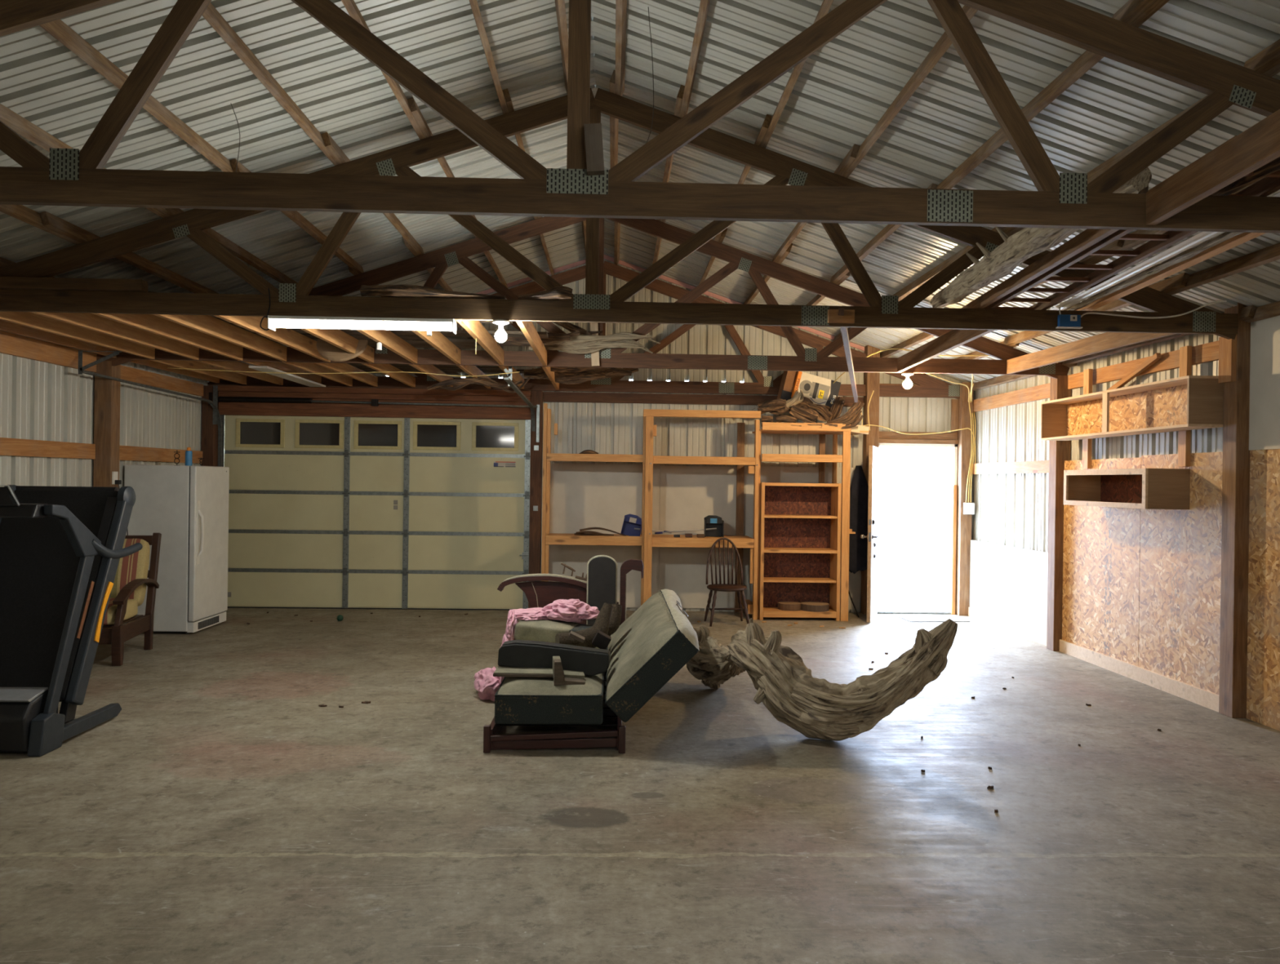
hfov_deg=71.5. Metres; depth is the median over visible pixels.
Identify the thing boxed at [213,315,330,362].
joist
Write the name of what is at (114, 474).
wall outlet
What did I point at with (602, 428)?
wall
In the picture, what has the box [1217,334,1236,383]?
post scab
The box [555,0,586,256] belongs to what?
purlin
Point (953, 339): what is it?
joist
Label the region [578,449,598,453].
twig
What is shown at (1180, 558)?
wall panel
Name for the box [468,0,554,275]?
purlin
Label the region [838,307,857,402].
pipe
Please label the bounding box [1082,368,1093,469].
board
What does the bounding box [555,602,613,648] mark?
roll
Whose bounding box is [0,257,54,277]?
roof purlin
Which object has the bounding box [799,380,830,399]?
picture
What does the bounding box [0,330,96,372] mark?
beam
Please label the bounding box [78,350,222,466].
door track
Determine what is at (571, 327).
branch
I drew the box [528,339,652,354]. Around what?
branch
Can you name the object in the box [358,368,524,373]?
board
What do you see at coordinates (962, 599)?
wall post
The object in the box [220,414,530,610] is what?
door
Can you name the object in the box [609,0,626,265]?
purlin
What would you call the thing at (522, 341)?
branch
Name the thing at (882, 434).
beam
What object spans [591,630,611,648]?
metal fitting
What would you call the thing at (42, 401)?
wall
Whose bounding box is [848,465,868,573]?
jacket
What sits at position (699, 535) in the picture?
block
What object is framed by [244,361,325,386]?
joist
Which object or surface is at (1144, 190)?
root
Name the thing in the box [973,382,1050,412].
wall girt
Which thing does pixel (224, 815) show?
floor
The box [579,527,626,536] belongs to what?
twig
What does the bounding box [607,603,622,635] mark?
roll
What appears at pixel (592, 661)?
seat cushion
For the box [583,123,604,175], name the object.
wood block
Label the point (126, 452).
board
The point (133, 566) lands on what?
cushion
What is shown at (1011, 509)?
wall
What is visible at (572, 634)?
wood offcut
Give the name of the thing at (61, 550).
treadmill
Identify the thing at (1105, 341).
joist
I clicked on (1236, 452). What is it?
wall post
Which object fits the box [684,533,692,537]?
block
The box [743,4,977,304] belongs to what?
purlin
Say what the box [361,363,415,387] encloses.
joist
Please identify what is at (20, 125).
purlin
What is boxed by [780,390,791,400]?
print
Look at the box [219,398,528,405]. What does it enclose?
header board
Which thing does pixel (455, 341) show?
board
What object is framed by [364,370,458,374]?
board
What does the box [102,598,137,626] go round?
seat cushion
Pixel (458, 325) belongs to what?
board
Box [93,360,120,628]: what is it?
wall post
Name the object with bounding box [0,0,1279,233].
roof truss
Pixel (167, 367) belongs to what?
cable
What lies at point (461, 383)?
branch
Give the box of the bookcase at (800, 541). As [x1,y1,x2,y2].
[758,482,841,621]
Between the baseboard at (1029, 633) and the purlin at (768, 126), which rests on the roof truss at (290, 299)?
the purlin at (768, 126)
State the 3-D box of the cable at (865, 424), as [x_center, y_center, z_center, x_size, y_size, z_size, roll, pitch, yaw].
[3.327,-0.406,10.893,1.555,0.571,0.119,1,0,-2]
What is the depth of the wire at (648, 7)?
4.60 m
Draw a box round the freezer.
[124,464,229,634]
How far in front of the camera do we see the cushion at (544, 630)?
6.13 m
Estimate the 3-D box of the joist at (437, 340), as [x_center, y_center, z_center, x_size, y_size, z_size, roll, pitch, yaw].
[-1.685,-1.183,7.258,0.038,0.136,2.393,1,0,-2]
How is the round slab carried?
hanging from the joist at (338, 338)
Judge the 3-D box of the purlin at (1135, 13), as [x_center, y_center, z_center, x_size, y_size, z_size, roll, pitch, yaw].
[1.978,-1.945,5.975,0.101,0.106,10.030,1,0,-2]
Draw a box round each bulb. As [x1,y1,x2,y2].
[493,320,509,342]
[901,373,913,389]
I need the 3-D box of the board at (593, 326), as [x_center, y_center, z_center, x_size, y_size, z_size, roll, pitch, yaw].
[-0.430,-1.310,8.448,0.097,0.419,0.036,1,0,-2]
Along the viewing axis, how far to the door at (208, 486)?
9.18 m
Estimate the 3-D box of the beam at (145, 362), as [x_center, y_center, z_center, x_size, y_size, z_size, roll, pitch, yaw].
[-4.972,-1.236,9.476,0.038,0.130,2.148,1,0,-2]
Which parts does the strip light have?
cord, cord, plate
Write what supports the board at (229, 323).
on the joist at (206, 324)
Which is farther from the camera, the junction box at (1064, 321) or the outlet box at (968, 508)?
the outlet box at (968, 508)
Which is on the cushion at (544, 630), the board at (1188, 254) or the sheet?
the sheet
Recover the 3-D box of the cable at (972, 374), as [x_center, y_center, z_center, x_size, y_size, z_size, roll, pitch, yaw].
[3.781,-0.468,10.143,0.059,1.440,1.776,1,0,22]
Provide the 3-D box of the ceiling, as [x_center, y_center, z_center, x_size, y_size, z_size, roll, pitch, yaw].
[-0.228,-2.021,3.116,9.750,1.710,16.450,1,0,-2]
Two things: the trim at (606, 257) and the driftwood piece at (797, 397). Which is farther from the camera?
the trim at (606, 257)
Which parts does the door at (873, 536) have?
knob, latch plate, raised panel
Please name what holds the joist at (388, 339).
attached to the roof truss at (290, 299)
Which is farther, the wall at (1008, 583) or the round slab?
the wall at (1008, 583)
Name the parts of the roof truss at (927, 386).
nail plate, nail plate, king post, nail plate, nail plate, nail plate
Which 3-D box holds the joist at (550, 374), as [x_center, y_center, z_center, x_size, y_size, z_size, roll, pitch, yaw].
[-0.959,-1.169,9.624,0.038,0.116,2.198,1,0,-2]
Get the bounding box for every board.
[0,437,95,458]
[119,445,202,463]
[120,364,203,396]
[209,315,512,323]
[217,318,462,327]
[217,385,531,396]
[217,391,531,402]
[218,401,530,419]
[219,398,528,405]
[229,323,402,330]
[239,327,548,337]
[251,332,423,340]
[263,337,520,346]
[275,342,476,348]
[346,363,457,367]
[352,365,502,370]
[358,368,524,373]
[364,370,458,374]
[586,555,617,649]
[590,322,599,366]
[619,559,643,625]
[1064,231,1243,310]
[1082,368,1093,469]
[1177,346,1191,466]
[1211,156,1279,195]
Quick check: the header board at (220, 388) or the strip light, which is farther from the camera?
the header board at (220, 388)
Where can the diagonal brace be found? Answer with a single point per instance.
(1155, 357)
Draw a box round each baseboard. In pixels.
[968,606,1046,645]
[1059,639,1218,711]
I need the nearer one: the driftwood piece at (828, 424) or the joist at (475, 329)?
the joist at (475, 329)
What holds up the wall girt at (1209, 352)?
attached to the wall at (1011, 509)
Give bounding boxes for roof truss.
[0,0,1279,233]
[0,88,1238,339]
[96,217,1069,378]
[207,261,959,399]
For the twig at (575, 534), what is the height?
0.033 m
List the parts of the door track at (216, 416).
bearing plate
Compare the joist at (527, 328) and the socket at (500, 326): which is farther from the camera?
the joist at (527, 328)
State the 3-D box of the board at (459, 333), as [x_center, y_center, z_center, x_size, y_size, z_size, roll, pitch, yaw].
[-2.743,-1.281,7.530,3.909,0.023,0.176,1,0,-2]
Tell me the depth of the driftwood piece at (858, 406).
10.33 m
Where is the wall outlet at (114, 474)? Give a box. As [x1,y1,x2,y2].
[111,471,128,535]
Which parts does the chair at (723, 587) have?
leg, leg, seat, leg, leg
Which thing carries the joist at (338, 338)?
attached to the roof truss at (290, 299)
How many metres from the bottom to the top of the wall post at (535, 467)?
2.670 m
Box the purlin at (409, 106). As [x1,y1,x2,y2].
[341,0,508,288]
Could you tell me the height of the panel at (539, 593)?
0.810 m
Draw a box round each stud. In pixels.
[951,399,958,432]
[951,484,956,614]
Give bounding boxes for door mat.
[894,614,969,622]
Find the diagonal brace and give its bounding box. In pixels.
[1106,352,1161,390]
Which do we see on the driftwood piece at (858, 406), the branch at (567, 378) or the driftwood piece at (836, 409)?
the driftwood piece at (836, 409)
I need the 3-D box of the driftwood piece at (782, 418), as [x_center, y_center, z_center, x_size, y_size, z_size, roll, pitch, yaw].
[1.710,-0.732,10.397,0.242,0.092,0.079,1,0,3]
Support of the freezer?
on the floor
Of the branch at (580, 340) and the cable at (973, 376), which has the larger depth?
the cable at (973, 376)
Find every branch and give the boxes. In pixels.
[426,376,530,393]
[467,329,579,346]
[524,368,613,384]
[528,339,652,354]
[538,366,599,373]
[543,332,660,347]
[551,321,599,334]
[587,368,638,377]
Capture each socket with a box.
[377,342,382,350]
[497,324,503,328]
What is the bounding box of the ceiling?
[0,0,1279,382]
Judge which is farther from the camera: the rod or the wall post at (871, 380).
the wall post at (871, 380)
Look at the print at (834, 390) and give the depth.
10.63 m
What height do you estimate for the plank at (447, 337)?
0.085 m
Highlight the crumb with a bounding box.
[361,701,370,703]
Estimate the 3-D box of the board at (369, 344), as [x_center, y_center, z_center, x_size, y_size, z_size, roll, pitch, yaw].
[-3.167,-1.288,8.226,3.274,0.023,0.183,1,0,-2]
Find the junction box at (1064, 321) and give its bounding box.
[1055,314,1082,328]
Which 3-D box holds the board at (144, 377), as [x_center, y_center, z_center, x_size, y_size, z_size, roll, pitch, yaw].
[-5.158,-1.083,9.522,0.037,0.140,2.025,1,0,-2]
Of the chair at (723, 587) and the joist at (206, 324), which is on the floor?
the chair at (723, 587)
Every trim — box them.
[475,254,864,351]
[876,443,957,613]
[877,610,951,614]
[878,439,958,444]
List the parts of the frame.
rail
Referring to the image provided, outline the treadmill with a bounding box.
[0,484,142,756]
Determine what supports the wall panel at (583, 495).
attached to the wall at (602, 428)
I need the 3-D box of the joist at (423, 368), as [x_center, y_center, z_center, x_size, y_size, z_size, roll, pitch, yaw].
[-2.229,-1.186,9.585,0.038,0.116,2.198,1,0,-2]
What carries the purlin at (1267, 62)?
on the roof truss at (290, 299)
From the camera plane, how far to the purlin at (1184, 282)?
5.92 m
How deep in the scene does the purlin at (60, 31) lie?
4.85 m
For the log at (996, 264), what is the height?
0.240 m
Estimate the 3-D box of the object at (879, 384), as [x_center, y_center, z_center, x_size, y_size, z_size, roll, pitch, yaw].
[3.433,-1.129,11.011,1.005,0.160,0.035,1,0,-2]
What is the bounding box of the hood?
[0,688,57,752]
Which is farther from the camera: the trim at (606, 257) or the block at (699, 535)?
the trim at (606, 257)
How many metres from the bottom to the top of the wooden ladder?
0.065 m
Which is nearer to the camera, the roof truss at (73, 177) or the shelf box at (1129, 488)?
the roof truss at (73, 177)
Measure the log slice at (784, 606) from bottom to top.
0.075 m
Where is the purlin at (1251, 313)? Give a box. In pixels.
[972,301,1279,391]
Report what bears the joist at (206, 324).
attached to the roof truss at (290, 299)
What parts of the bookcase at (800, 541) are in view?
panel, shelf, shelf, shelf, shelf, panel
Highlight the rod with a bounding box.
[848,591,859,617]
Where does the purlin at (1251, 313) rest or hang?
on the roof truss at (290, 299)
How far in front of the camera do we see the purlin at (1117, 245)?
6.01 m
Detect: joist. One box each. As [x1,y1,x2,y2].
[0,311,155,359]
[0,320,116,357]
[29,311,199,359]
[92,313,243,360]
[150,360,246,384]
[152,314,286,361]
[195,360,283,385]
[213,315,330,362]
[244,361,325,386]
[283,362,352,386]
[298,328,373,363]
[313,362,377,386]
[355,328,417,364]
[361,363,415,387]
[408,364,453,386]
[411,330,461,364]
[456,320,504,364]
[456,364,490,388]
[497,365,524,389]
[515,320,546,365]
[542,366,559,389]
[897,329,993,372]
[1006,332,1174,373]
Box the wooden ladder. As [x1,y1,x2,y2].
[984,170,1279,310]
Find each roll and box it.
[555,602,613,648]
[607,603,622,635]
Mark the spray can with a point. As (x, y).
(188, 454)
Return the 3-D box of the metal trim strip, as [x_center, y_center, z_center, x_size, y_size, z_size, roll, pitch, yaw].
[2.830,-1.216,4.987,0.109,0.027,3.433,1,0,5]
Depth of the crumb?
6.29 m
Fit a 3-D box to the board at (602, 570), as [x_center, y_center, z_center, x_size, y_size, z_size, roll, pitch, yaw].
[-0.316,1.092,7.297,0.249,0.987,0.042,1,0,-2]
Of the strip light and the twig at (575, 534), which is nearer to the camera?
the strip light
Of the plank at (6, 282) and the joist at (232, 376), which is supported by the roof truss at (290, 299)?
the plank at (6, 282)
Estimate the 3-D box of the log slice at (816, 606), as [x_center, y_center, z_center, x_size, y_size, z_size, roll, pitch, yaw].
[2.061,1.470,10.491,0.337,0.075,0.335,1,0,-2]
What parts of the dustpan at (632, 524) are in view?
handle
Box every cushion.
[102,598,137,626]
[110,538,150,606]
[497,639,610,675]
[514,619,592,643]
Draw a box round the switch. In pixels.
[426,328,431,335]
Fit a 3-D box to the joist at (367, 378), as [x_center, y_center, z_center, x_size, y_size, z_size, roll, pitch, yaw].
[-3.128,-1.198,9.558,0.038,0.116,2.198,1,0,-2]
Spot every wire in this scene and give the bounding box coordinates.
[231,103,239,172]
[646,7,653,142]
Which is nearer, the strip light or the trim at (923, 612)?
the strip light
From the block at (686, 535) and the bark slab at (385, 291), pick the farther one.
the block at (686, 535)
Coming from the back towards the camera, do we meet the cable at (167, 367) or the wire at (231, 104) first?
the cable at (167, 367)
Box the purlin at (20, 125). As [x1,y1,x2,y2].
[0,103,297,284]
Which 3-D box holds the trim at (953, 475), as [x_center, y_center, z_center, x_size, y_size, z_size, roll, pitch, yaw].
[3.406,0.576,11.038,1.010,2.110,0.115,1,0,-2]
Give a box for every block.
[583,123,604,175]
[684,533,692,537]
[697,533,704,537]
[827,309,854,323]
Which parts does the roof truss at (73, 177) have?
nail plate, nail plate, king post, nail plate, nail plate, nail plate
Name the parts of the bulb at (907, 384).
lit glass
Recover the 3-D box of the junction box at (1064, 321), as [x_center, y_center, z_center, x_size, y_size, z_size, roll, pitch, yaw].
[2.964,-1.107,6.139,0.170,0.093,0.038,1,0,-2]
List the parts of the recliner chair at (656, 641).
rail, seat, seat, rail, rail, wooden bracket, rail, backrest, backrest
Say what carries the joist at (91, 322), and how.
attached to the roof truss at (290, 299)
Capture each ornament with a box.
[173,449,180,465]
[197,457,204,466]
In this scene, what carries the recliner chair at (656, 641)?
on the floor
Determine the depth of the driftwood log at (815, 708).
5.50 m
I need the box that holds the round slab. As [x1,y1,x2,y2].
[316,338,368,361]
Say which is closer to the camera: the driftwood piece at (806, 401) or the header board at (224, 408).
the driftwood piece at (806, 401)
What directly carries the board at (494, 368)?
on the joist at (367, 378)
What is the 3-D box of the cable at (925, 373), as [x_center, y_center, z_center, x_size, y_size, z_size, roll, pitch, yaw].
[3.372,-1.049,9.727,0.179,0.133,2.614,1,0,33]
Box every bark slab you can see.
[360,284,505,299]
[518,285,573,300]
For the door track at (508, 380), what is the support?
attached to the wall post at (535, 467)
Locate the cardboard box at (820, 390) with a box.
[777,370,840,411]
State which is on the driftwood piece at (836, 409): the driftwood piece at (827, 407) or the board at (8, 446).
the driftwood piece at (827, 407)
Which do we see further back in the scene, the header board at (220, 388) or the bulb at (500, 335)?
the header board at (220, 388)
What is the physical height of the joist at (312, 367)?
0.116 m
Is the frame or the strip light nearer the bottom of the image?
the frame
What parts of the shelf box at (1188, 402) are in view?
panel, panel, panel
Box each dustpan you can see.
[620,514,666,536]
[654,515,724,537]
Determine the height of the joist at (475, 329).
0.136 m
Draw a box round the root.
[1137,169,1151,193]
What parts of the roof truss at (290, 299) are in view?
nail plate, nail plate, nail plate, nail plate, king post, nail plate, nail plate, nail plate, nail plate, nail plate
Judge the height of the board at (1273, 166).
0.126 m
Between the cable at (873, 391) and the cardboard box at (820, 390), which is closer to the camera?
the cable at (873, 391)
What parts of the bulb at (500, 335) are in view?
lit glass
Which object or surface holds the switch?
attached to the strip light
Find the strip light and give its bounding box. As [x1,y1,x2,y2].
[259,288,456,335]
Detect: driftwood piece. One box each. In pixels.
[757,399,788,414]
[761,415,773,423]
[776,415,796,422]
[786,389,804,408]
[789,404,818,422]
[795,396,813,408]
[807,403,832,422]
[822,404,831,410]
[824,423,837,426]
[826,395,845,421]
[826,400,864,423]
[833,409,863,429]
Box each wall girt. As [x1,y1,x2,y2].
[543,391,864,407]
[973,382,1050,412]
[1067,340,1218,389]
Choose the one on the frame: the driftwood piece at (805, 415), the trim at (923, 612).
the driftwood piece at (805, 415)
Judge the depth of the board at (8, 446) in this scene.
7.62 m
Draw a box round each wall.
[0,329,208,488]
[223,258,960,613]
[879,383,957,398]
[968,539,1048,634]
[971,333,1223,552]
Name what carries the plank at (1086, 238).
on the roof truss at (290, 299)
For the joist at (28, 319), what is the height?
0.136 m
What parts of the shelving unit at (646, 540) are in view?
rail, rail, rail, rail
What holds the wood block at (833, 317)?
attached to the roof truss at (290, 299)
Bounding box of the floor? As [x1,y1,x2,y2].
[0,519,1279,963]
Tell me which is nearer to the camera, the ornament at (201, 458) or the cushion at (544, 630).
the cushion at (544, 630)
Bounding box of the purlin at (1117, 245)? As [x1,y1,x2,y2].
[880,177,1265,357]
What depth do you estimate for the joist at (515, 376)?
9.74 m
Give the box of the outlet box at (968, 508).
[963,502,974,514]
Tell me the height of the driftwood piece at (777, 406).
0.186 m
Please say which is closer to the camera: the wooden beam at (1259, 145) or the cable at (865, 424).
the wooden beam at (1259, 145)
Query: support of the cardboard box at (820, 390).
on the frame
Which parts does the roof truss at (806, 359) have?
nail plate, nail plate, nail plate, king post, nail plate, nail plate, nail plate, nail plate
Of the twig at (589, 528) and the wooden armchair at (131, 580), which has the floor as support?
the wooden armchair at (131, 580)
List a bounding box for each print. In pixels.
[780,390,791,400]
[825,379,840,407]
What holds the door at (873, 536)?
in the wall at (602, 428)
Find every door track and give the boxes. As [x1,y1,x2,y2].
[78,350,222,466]
[503,366,539,511]
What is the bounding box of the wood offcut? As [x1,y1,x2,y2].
[568,631,585,643]
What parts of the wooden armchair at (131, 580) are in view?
rail, leg, arm, rail, crest rail, post, post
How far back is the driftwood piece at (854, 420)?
10.32 m
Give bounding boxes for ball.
[336,614,343,621]
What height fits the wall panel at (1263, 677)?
1.870 m
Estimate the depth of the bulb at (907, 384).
8.58 m
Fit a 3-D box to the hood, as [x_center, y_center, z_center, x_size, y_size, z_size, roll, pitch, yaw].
[-3.795,1.364,5.130,0.685,0.315,0.318,1,0,-2]
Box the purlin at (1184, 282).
[923,243,1279,375]
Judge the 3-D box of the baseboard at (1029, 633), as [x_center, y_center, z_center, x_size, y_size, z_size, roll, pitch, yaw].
[4.056,1.586,9.886,0.015,0.110,2.190,1,0,-2]
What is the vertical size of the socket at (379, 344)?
0.060 m
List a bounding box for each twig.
[560,563,586,581]
[574,533,613,536]
[575,530,608,535]
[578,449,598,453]
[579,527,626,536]
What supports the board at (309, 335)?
on the joist at (288, 337)
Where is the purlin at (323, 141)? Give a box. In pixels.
[202,2,453,291]
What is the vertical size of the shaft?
0.150 m
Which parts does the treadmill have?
console trim, hood trim, console arm, ribbed foot rail, rail, handrail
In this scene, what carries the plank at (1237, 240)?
on the roof truss at (73, 177)
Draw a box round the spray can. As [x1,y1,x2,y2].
[185,447,192,466]
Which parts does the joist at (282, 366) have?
white strip, white strip, white strip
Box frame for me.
[752,422,869,621]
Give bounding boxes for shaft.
[208,392,537,407]
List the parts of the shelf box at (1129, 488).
frame, panel, frame, frame, panel, frame, panel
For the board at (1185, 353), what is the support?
attached to the wall panel at (1180, 558)
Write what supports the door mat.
on the floor
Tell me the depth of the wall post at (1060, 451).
8.64 m
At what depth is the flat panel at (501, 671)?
5.49 m
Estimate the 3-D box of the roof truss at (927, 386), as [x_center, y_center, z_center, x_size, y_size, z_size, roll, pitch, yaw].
[-0.537,-1.845,10.844,9.304,1.700,0.042,1,0,-2]
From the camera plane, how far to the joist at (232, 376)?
9.59 m
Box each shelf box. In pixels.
[1040,375,1223,440]
[1063,468,1190,509]
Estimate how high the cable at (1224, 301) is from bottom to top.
0.140 m
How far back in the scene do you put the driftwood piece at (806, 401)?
10.45 m
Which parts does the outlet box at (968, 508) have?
plate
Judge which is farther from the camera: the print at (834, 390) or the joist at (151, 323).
the print at (834, 390)
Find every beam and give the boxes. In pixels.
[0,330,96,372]
[130,360,219,382]
[879,431,957,439]
[972,460,1048,474]
[1146,109,1279,225]
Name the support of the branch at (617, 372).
on the joist at (550, 374)
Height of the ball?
0.070 m
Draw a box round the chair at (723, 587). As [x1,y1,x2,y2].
[703,537,749,626]
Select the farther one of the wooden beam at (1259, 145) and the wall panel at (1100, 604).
the wall panel at (1100, 604)
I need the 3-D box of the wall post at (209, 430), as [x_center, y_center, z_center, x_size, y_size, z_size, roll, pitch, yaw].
[-5.140,0.186,10.618,0.140,2.660,0.140,1,0,-2]
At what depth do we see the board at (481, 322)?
6.92 m
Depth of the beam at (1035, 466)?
9.81 m
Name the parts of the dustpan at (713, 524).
handle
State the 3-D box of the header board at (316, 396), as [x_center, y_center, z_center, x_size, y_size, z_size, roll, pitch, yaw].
[-3.184,-1.027,10.761,3.727,0.062,0.130,1,0,-2]
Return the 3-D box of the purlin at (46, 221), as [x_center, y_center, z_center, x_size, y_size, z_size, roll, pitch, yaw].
[-3.751,-1.642,5.800,0.101,0.106,10.030,1,0,-2]
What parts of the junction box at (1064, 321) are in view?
plate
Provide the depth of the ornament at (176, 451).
9.08 m
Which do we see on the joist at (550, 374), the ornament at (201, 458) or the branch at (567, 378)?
the branch at (567, 378)
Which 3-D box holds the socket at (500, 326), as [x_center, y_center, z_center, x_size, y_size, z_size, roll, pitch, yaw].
[-0.947,-1.058,6.062,0.038,0.033,0.037,1,0,-2]
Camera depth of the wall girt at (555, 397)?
10.90 m
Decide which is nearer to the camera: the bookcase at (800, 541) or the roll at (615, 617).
the roll at (615, 617)
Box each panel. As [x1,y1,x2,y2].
[493,665,553,677]
[497,573,586,624]
[548,462,860,609]
[1062,457,1141,666]
[1138,451,1222,694]
[1246,448,1279,730]
[1248,315,1279,450]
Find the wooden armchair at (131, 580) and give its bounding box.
[97,533,161,666]
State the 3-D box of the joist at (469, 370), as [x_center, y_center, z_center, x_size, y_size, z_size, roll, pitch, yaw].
[-1.779,-1.180,9.599,0.038,0.116,2.198,1,0,-2]
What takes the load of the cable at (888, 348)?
on the roof truss at (806, 359)
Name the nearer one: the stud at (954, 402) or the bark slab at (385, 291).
the bark slab at (385, 291)
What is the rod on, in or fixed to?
on the floor
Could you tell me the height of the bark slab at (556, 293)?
0.098 m
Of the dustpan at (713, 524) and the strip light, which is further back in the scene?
the dustpan at (713, 524)
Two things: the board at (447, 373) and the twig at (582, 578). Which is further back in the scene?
the board at (447, 373)
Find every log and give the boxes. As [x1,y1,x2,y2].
[686,618,957,741]
[929,167,1151,307]
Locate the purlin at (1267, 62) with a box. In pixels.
[833,39,1279,340]
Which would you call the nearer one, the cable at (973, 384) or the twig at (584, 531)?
the twig at (584, 531)
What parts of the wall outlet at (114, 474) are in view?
plate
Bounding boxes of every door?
[188,466,229,622]
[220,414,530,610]
[860,445,879,622]
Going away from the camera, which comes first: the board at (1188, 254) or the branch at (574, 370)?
the board at (1188, 254)
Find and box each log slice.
[777,601,801,610]
[800,601,829,612]
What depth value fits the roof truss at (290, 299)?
6.06 m
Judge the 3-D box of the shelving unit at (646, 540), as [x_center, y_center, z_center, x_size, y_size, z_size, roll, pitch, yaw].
[0.121,0.347,10.593,2.520,2.480,0.672,1,0,-2]
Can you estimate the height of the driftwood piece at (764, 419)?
0.164 m
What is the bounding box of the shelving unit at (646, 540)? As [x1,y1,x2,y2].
[541,403,760,619]
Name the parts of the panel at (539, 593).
panel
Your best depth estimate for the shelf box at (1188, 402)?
7.26 m
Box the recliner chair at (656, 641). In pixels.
[483,589,699,753]
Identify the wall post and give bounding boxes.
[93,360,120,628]
[201,385,218,466]
[528,391,542,608]
[860,345,879,614]
[955,382,973,615]
[1046,375,1071,651]
[1218,302,1250,718]
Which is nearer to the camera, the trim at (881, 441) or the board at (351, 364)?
the board at (351, 364)
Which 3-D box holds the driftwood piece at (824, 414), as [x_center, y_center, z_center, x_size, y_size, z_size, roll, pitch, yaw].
[2.110,-0.816,10.438,0.305,0.235,0.181,1,0,17]
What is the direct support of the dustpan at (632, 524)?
on the shelving unit at (646, 540)
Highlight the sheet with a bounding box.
[473,598,599,701]
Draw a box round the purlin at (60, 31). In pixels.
[39,19,383,297]
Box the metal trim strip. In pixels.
[1048,191,1279,310]
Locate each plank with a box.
[0,276,148,292]
[147,291,467,338]
[960,135,1236,308]
[1075,232,1266,311]
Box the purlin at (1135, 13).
[806,0,1169,305]
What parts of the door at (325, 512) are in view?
hinge rail, hinge rail, hinge rail, hinge rail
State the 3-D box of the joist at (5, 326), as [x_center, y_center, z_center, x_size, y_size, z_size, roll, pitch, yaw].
[-4.901,-1.231,7.160,0.038,0.130,2.393,1,0,-2]
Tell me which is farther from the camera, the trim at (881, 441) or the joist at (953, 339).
the trim at (881, 441)
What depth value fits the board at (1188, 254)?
4.99 m
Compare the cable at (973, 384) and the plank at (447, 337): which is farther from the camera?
the cable at (973, 384)
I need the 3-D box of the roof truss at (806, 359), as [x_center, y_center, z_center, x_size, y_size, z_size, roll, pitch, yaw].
[-0.466,-1.841,8.515,9.304,1.700,0.042,1,0,-2]
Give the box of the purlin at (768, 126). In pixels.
[698,0,833,284]
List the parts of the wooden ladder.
rail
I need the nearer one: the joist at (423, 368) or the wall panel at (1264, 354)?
the wall panel at (1264, 354)
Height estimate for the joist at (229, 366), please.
0.116 m
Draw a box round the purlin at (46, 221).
[0,204,218,293]
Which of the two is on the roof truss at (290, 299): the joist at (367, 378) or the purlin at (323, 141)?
the purlin at (323, 141)
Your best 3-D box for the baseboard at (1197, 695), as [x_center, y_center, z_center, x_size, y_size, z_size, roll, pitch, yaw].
[4.119,1.588,7.492,0.025,0.115,2.290,1,0,-2]
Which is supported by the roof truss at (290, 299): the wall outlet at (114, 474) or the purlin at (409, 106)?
the purlin at (409, 106)
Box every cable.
[167,367,519,377]
[831,348,1057,404]
[850,424,975,463]
[867,391,873,430]
[924,373,969,402]
[965,383,973,502]
[968,376,973,502]
[970,373,975,502]
[1080,300,1226,318]

